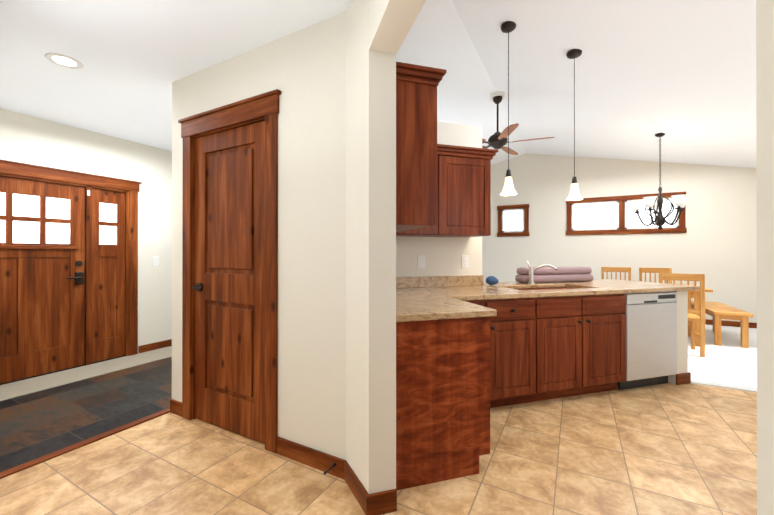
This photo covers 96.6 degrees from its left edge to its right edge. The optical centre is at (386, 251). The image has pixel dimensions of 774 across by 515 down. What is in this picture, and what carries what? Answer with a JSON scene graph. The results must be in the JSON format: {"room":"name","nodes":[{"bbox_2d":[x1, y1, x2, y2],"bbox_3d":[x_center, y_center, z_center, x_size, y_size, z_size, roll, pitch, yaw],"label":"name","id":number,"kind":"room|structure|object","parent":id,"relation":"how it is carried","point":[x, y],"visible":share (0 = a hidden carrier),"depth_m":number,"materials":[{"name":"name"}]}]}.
{"room":"kitchen","nodes":[
{"label":"kitchen","id":0,"kind":"room"},
{"bbox_2d":[0,346,171,400],"bbox_3d":[-1.961,1.244,4.151,1.900,0.014,4.300,0,0,29],"label":"floor","id":1,"kind":"structure","parent":0,"point":[29,386],"depth_m":3.48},
{"bbox_2d":[0,109,171,345],"bbox_3d":[-2.861,-0.033,4.645,0.150,2.570,4.540,0,0,29],"label":"wall","id":2,"kind":"structure","parent":0,"point":[27,139],"depth_m":4.17,"materials":[{"name":"paint"}]},
{"bbox_2d":[0,176,84,383],"bbox_3d":[-3.500,0.264,3.352,0.115,1.930,0.910,0,0,29],"label":"front door","id":3,"kind":"structure","parent":2,"relation":"in","point":[42,277],"depth_m":3.45,"materials":[{"name":"brown wood"}]},
{"bbox_2d":[0,160,141,384],"bbox_3d":[-3.445,0.203,3.539,0.184,2.093,1.590,0,0,29],"label":"door frame","id":4,"kind":"structure","parent":2,"relation":"attached to","point":[89,182],"depth_m":3.79,"materials":[{"name":"brown wood"}]},
{"bbox_2d":[91,188,124,362],"bbox_3d":[-3.209,0.265,3.957,0.046,1.930,0.330,0,0,29],"label":"sidelight","id":5,"kind":"object","parent":2,"relation":"attached to","point":[108,285],"visible":0.92,"depth_m":3.95,"materials":[{"name":"brown wood"}]},
{"bbox_2d":[138,339,171,352],"bbox_3d":[-2.387,1.203,5.337,0.016,0.100,2.625,0,0,29],"label":"baseboard","id":6,"kind":"structure","parent":2,"relation":"attached to","point":[153,346],"depth_m":4.34,"materials":[{"name":"brown wood"}]},
{"bbox_2d":[152,256,158,265],"bbox_3d":[-2.925,0.121,4.360,0.010,0.120,0.080,0,0,29],"label":"light switch","id":7,"kind":"object","parent":2,"relation":"attached to","point":[155,260],"visible":1,"depth_m":4.36,"materials":[{"name":"white plastic"}]},
{"bbox_2d":[0,0,351,150],"bbox_3d":[-0.274,-1.364,1.925,7.300,0.080,6.840,0,0,29],"label":"ceiling","id":8,"kind":"structure","parent":0,"point":[136,58],"depth_m":2.25,"materials":[{"name":"paint"}]},
{"bbox_2d":[44,53,83,68],"bbox_3d":[-2.239,-1.320,2.394,0.200,0.006,0.200,0,0,29],"label":"recessed light","id":9,"kind":"object","parent":8,"relation":"in","point":[62,60],"visible":1,"depth_m":2.39,"materials":[{"name":"white plastic"}]},
{"bbox_2d":[172,79,179,401],"bbox_3d":[-0.822,-0.624,4.103,0.150,3.750,3.300,0,0,29],"label":"wall","id":10,"kind":"structure","parent":0,"point":[176,84],"depth_m":2.66,"materials":[{"name":"paint"}]},
{"bbox_2d":[0,409,169,478],"bbox_3d":[-1.944,1.241,2.262,0.060,0.012,1.000,0,0,29],"label":"trim","id":11,"kind":"structure","parent":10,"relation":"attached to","point":[16,469],"depth_m":2.19,"materials":[{"name":"brown wood"}]},
{"bbox_2d":[180,11,345,459],"bbox_3d":[-0.794,-0.038,2.275,1.650,2.570,0.120,0,0,29],"label":"wall","id":12,"kind":"structure","parent":0,"point":[303,71],"depth_m":2.03,"materials":[{"name":"paint"}]},
{"bbox_2d":[192,121,264,443],"bbox_3d":[-1.097,0.198,2.373,0.768,2.082,0.102,0,0,29],"label":"pantry door","id":13,"kind":"structure","parent":12,"relation":"in","point":[229,287],"depth_m":2.38,"materials":[{"name":"brown wood"}]},
{"bbox_2d":[178,89,280,452],"bbox_3d":[-1.085,0.129,2.407,1.030,2.237,0.146,0,0,29],"label":"door frame","id":14,"kind":"structure","parent":12,"relation":"attached to","point":[255,109],"depth_m":2.25,"materials":[{"name":"brown wood"}]},
{"bbox_2d":[277,437,343,478],"bbox_3d":[-0.451,1.196,2.008,0.515,0.100,0.016,0,0,29],"label":"baseboard","id":15,"kind":"structure","parent":12,"relation":"attached to","point":[311,457],"depth_m":1.99,"materials":[{"name":"brown wood"}]},
{"bbox_2d":[324,462,335,474],"bbox_3d":[-0.311,1.181,1.873,0.022,0.022,0.087,0,0,29],"label":"doorstop","id":16,"kind":"object","parent":15,"relation":"attached to","point":[332,466],"visible":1,"depth_m":1.88,"materials":[{"name":"black plastic"}]},
{"bbox_2d":[346,0,368,492],"bbox_3d":[-0.155,-0.039,1.765,0.250,2.570,0.168,0,0,29],"label":"wall","id":17,"kind":"structure","parent":0,"point":[357,235],"depth_m":1.75,"materials":[{"name":"paint"}]},
{"bbox_2d":[344,460,368,513],"bbox_3d":[-0.159,1.196,1.756,0.016,0.100,0.315,0,0,-28],"label":"baseboard","id":18,"kind":"structure","parent":17,"relation":"attached to","point":[356,487],"depth_m":1.74,"materials":[{"name":"brown wood"}]},
{"bbox_2d":[0,382,756,514],"bbox_3d":[0.285,1.297,2.526,8.200,0.100,11.400,0,0,29],"label":"floor","id":19,"kind":"structure","parent":0,"point":[668,448],"depth_m":1.95,"materials":[{"name":"beige tile"}]},
{"bbox_2d":[0,357,171,471],"bbox_3d":[-2.364,1.245,2.975,1.360,0.006,1.850,0,0,29],"label":"floor","id":20,"kind":"structure","parent":19,"relation":"on","point":[35,425],"depth_m":2.71,"materials":[{"name":"grey tile"}]},
{"bbox_2d":[396,321,491,489],"bbox_3d":[0.297,0.806,1.874,0.428,0.878,0.428,0,0,29],"label":"base cabinet","id":21,"kind":"object","parent":19,"relation":"on","point":[471,350],"depth_m":1.87,"materials":[{"name":"brown wood"}]},
{"bbox_2d":[396,277,699,332],"bbox_3d":[1.405,0.349,2.939,2.421,0.038,3.383,0,0,29],"label":"countertop","id":22,"kind":"structure","parent":21,"relation":"on","point":[466,304],"depth_m":2.82,"materials":[{"name":"beige stone"}]},
{"bbox_2d":[515,267,592,282],"bbox_3d":[1.834,0.251,3.769,0.900,0.158,0.200,0,0,-16],"label":"towel","id":23,"kind":"object","parent":22,"relation":"on","point":[560,274],"visible":1,"depth_m":3.68,"materials":[{"name":"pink fabric"}]},
{"bbox_2d":[492,317,503,407],"bbox_3d":[0.121,0.808,2.475,1.303,0.878,1.302,0,0,29],"label":"base cabinet","id":24,"kind":"object","parent":19,"relation":"on","point":[498,325],"depth_m":2.66,"materials":[{"name":"brown wood"}]},
{"bbox_2d":[504,317,625,405],"bbox_3d":[1.168,0.809,3.098,1.700,0.878,1.694,0,0,29],"label":"base cabinet","id":25,"kind":"object","parent":19,"relation":"on","point":[544,360],"depth_m":2.83,"materials":[{"name":"brown wood"}]},
{"bbox_2d":[396,281,423,288],"bbox_3d":[0.391,0.349,2.932,1.342,0.038,1.288,0,0,29],"label":"countertop","id":26,"kind":"structure","parent":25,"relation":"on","point":[399,284],"depth_m":3.12,"materials":[{"name":"beige stone"}]},
{"bbox_2d":[485,276,498,284],"bbox_3d":[1.024,0.281,3.359,0.108,0.090,0.150,0,0,29],"label":"cloth","id":27,"kind":"object","parent":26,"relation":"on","point":[491,280],"visible":1,"depth_m":3.31,"materials":[{"name":"blue fabric"}]},
{"bbox_2d":[526,261,573,288],"bbox_3d":[1.496,0.332,3.237,0.918,0.481,0.918,0,0,29],"label":"sink","id":28,"kind":"object","parent":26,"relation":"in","point":[531,284],"depth_m":3.48,"materials":[{"name":"beige metal"}]},
{"bbox_2d":[618,291,676,389],"bbox_3d":[2.310,0.812,3.440,0.614,0.874,0.678,0,0,-16],"label":"dishwasher","id":29,"kind":"object","parent":19,"relation":"on","point":[651,338],"visible":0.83,"depth_m":3.12,"materials":[{"name":"grey metal"}]},
{"bbox_2d":[396,121,471,276],"bbox_3d":[0.234,0.014,3.262,0.930,2.470,1.025,0,0,29],"label":"wall","id":30,"kind":"structure","parent":0,"point":[442,255],"depth_m":3.25,"materials":[{"name":"paint"}]},
{"bbox_2d":[418,256,424,268],"bbox_3d":[0.318,0.099,3.183,0.076,0.120,0.009,0,0,-16],"label":"outlet","id":31,"kind":"object","parent":30,"relation":"attached to","point":[421,259],"depth_m":3.18,"materials":[{"name":"white plastic"}]},
{"bbox_2d":[396,144,497,236],"bbox_3d":[0.476,-0.507,3.028,0.895,0.740,0.391,0,0,-16],"label":"upper cabinet","id":32,"kind":"object","parent":30,"relation":"attached to","point":[463,191],"visible":0.58,"depth_m":2.92,"materials":[{"name":"brown wood"}]},
{"bbox_2d":[461,256,468,267],"bbox_3d":[0.750,0.099,3.309,0.076,0.120,0.010,0,0,-16],"label":"outlet","id":33,"kind":"object","parent":30,"relation":"attached to","point":[464,262],"depth_m":3.30,"materials":[{"name":"white plastic"}]},
{"bbox_2d":[472,126,481,274],"bbox_3d":[0.914,0.014,3.426,0.085,2.470,0.085,0,0,29],"label":"wall","id":34,"kind":"structure","parent":0,"point":[476,130],"depth_m":3.35,"materials":[{"name":"paint"}]},
{"bbox_2d":[369,0,773,514],"bbox_3d":[0.346,-0.632,0.405,0.135,3.750,8.100,0,0,-16],"label":"wall","id":35,"kind":"structure","parent":0,"point":[391,22],"depth_m":1.63,"materials":[{"name":"paint"}]},
{"bbox_2d":[396,62,445,231],"bbox_3d":[0.005,-0.611,2.508,0.392,0.917,1.119,0,0,-16],"label":"upper cabinet","id":36,"kind":"object","parent":35,"relation":"attached to","point":[416,146],"visible":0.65,"depth_m":2.02,"materials":[{"name":"brown wood"}]},
{"bbox_2d":[396,0,755,167],"bbox_3d":[1.169,-1.712,1.908,5.750,0.883,11.350,0,0,29],"label":"ceiling","id":37,"kind":"structure","parent":0,"point":[681,74],"depth_m":3.56,"materials":[{"name":"paint"}]},
{"bbox_2d":[500,21,516,195],"bbox_3d":[1.071,-1.249,3.037,0.144,1.490,0.144,0,0,29],"label":"pendant light","id":38,"kind":"object","parent":37,"relation":"hanging from","point":[508,27],"visible":0.98,"depth_m":3.02,"materials":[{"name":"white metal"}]},
{"bbox_2d":[482,91,553,154],"bbox_3d":[1.491,-1.706,4.534,1.276,0.725,1.283,0,0,29],"label":"ceiling fan","id":39,"kind":"object","parent":37,"relation":"hanging from","point":[497,140],"visible":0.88,"depth_m":4.46,"materials":[{"name":"brown wood"}]},
{"bbox_2d":[566,49,582,200],"bbox_3d":[1.775,-1.189,3.265,0.144,1.396,0.144,0,0,29],"label":"pendant light","id":40,"kind":"object","parent":37,"relation":"hanging from","point":[574,194],"visible":1,"depth_m":3.25,"materials":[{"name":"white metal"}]},
{"bbox_2d":[631,133,688,229],"bbox_3d":[3.877,-0.981,4.903,0.672,1.366,0.652,0,0,29],"label":"chandelier","id":41,"kind":"object","parent":37,"relation":"hanging from","point":[655,206],"visible":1,"depth_m":4.84,"materials":[{"name":"brown metal"}]},
{"bbox_2d":[482,153,756,322],"bbox_3d":[3.851,-0.619,6.821,5.750,3.750,0.150,0,0,29],"label":"wall","id":42,"kind":"structure","parent":0,"point":[716,244],"depth_m":6.33,"materials":[{"name":"paint"}]},
{"bbox_2d":[497,204,529,236],"bbox_3d":[2.687,-0.657,7.354,0.655,0.670,0.030,0,0,29],"label":"window","id":43,"kind":"structure","parent":42,"relation":"in","point":[513,220],"depth_m":7.35,"materials":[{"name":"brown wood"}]},
{"bbox_2d":[566,192,686,234],"bbox_3d":[4.383,-0.682,6.429,1.860,0.715,0.030,0,0,29],"label":"window","id":44,"kind":"structure","parent":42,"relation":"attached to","point":[603,215],"depth_m":6.47,"materials":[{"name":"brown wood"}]},
{"bbox_2d":[705,319,756,327],"bbox_3d":[3.798,1.206,6.752,5.480,0.100,0.016,0,0,29],"label":"baseboard","id":45,"kind":"structure","parent":42,"relation":"attached to","point":[707,322],"depth_m":5.71,"materials":[{"name":"brown wood"}]},
{"bbox_2d":[668,291,687,384],"bbox_3d":[2.038,0.812,3.558,1.711,0.874,1.354,0,0,29],"label":"wall","id":46,"kind":"structure","parent":0,"point":[682,296],"depth_m":3.26,"materials":[{"name":"paint"}]},
{"bbox_2d":[676,372,690,384],"bbox_3d":[2.791,1.199,3.244,0.133,0.100,0.125,0,0,29],"label":"baseboard","id":47,"kind":"structure","parent":46,"relation":"attached to","point":[682,378],"depth_m":3.24,"materials":[{"name":"brown wood"}]},
{"bbox_2d":[688,325,756,392],"bbox_3d":[2.558,1.245,4.479,5.480,0.012,5.195,0,0,29],"label":"floor","id":48,"kind":"structure","parent":0,"point":[730,362],"depth_m":3.88,"materials":[{"name":"white"}]},
{"bbox_2d":[601,267,630,280],"bbox_3d":[3.856,0.762,5.773,0.430,0.985,0.420,0,0,29],"label":"chair","id":49,"kind":"object","parent":48,"relation":"on","point":[615,269],"visible":0.29,"depth_m":5.93,"materials":[{"name":"brown wood"}]},
{"bbox_2d":[639,267,671,283],"bbox_3d":[4.330,0.761,5.515,0.430,0.985,0.420,0,0,29],"label":"chair","id":50,"kind":"object","parent":48,"relation":"on","point":[654,270],"visible":0.17,"depth_m":5.69,"materials":[{"name":"brown wood"}]},
{"bbox_2d":[659,273,704,356],"bbox_3d":[3.629,0.759,4.314,0.430,0.985,0.420,0,0,29],"label":"chair","id":51,"kind":"object","parent":48,"relation":"on","point":[692,318],"visible":0.52,"depth_m":4.08,"materials":[{"name":"brown wood"}]},
{"bbox_2d":[665,283,712,346],"bbox_3d":[3.682,0.870,5.099,1.500,0.765,0.830,0,0,29],"label":"dining table","id":52,"kind":"object","parent":48,"relation":"on","point":[697,327],"visible":0.15,"depth_m":4.50,"materials":[{"name":"brown wood"}]},
{"bbox_2d":[691,301,753,347],"bbox_3d":[4.749,1.022,4.966,0.380,0.460,1.200,0,0,29],"label":"bench","id":53,"kind":"object","parent":48,"relation":"on","point":[717,311],"visible":0.79,"depth_m":4.54,"materials":[{"name":"brown wood"}]}
]}

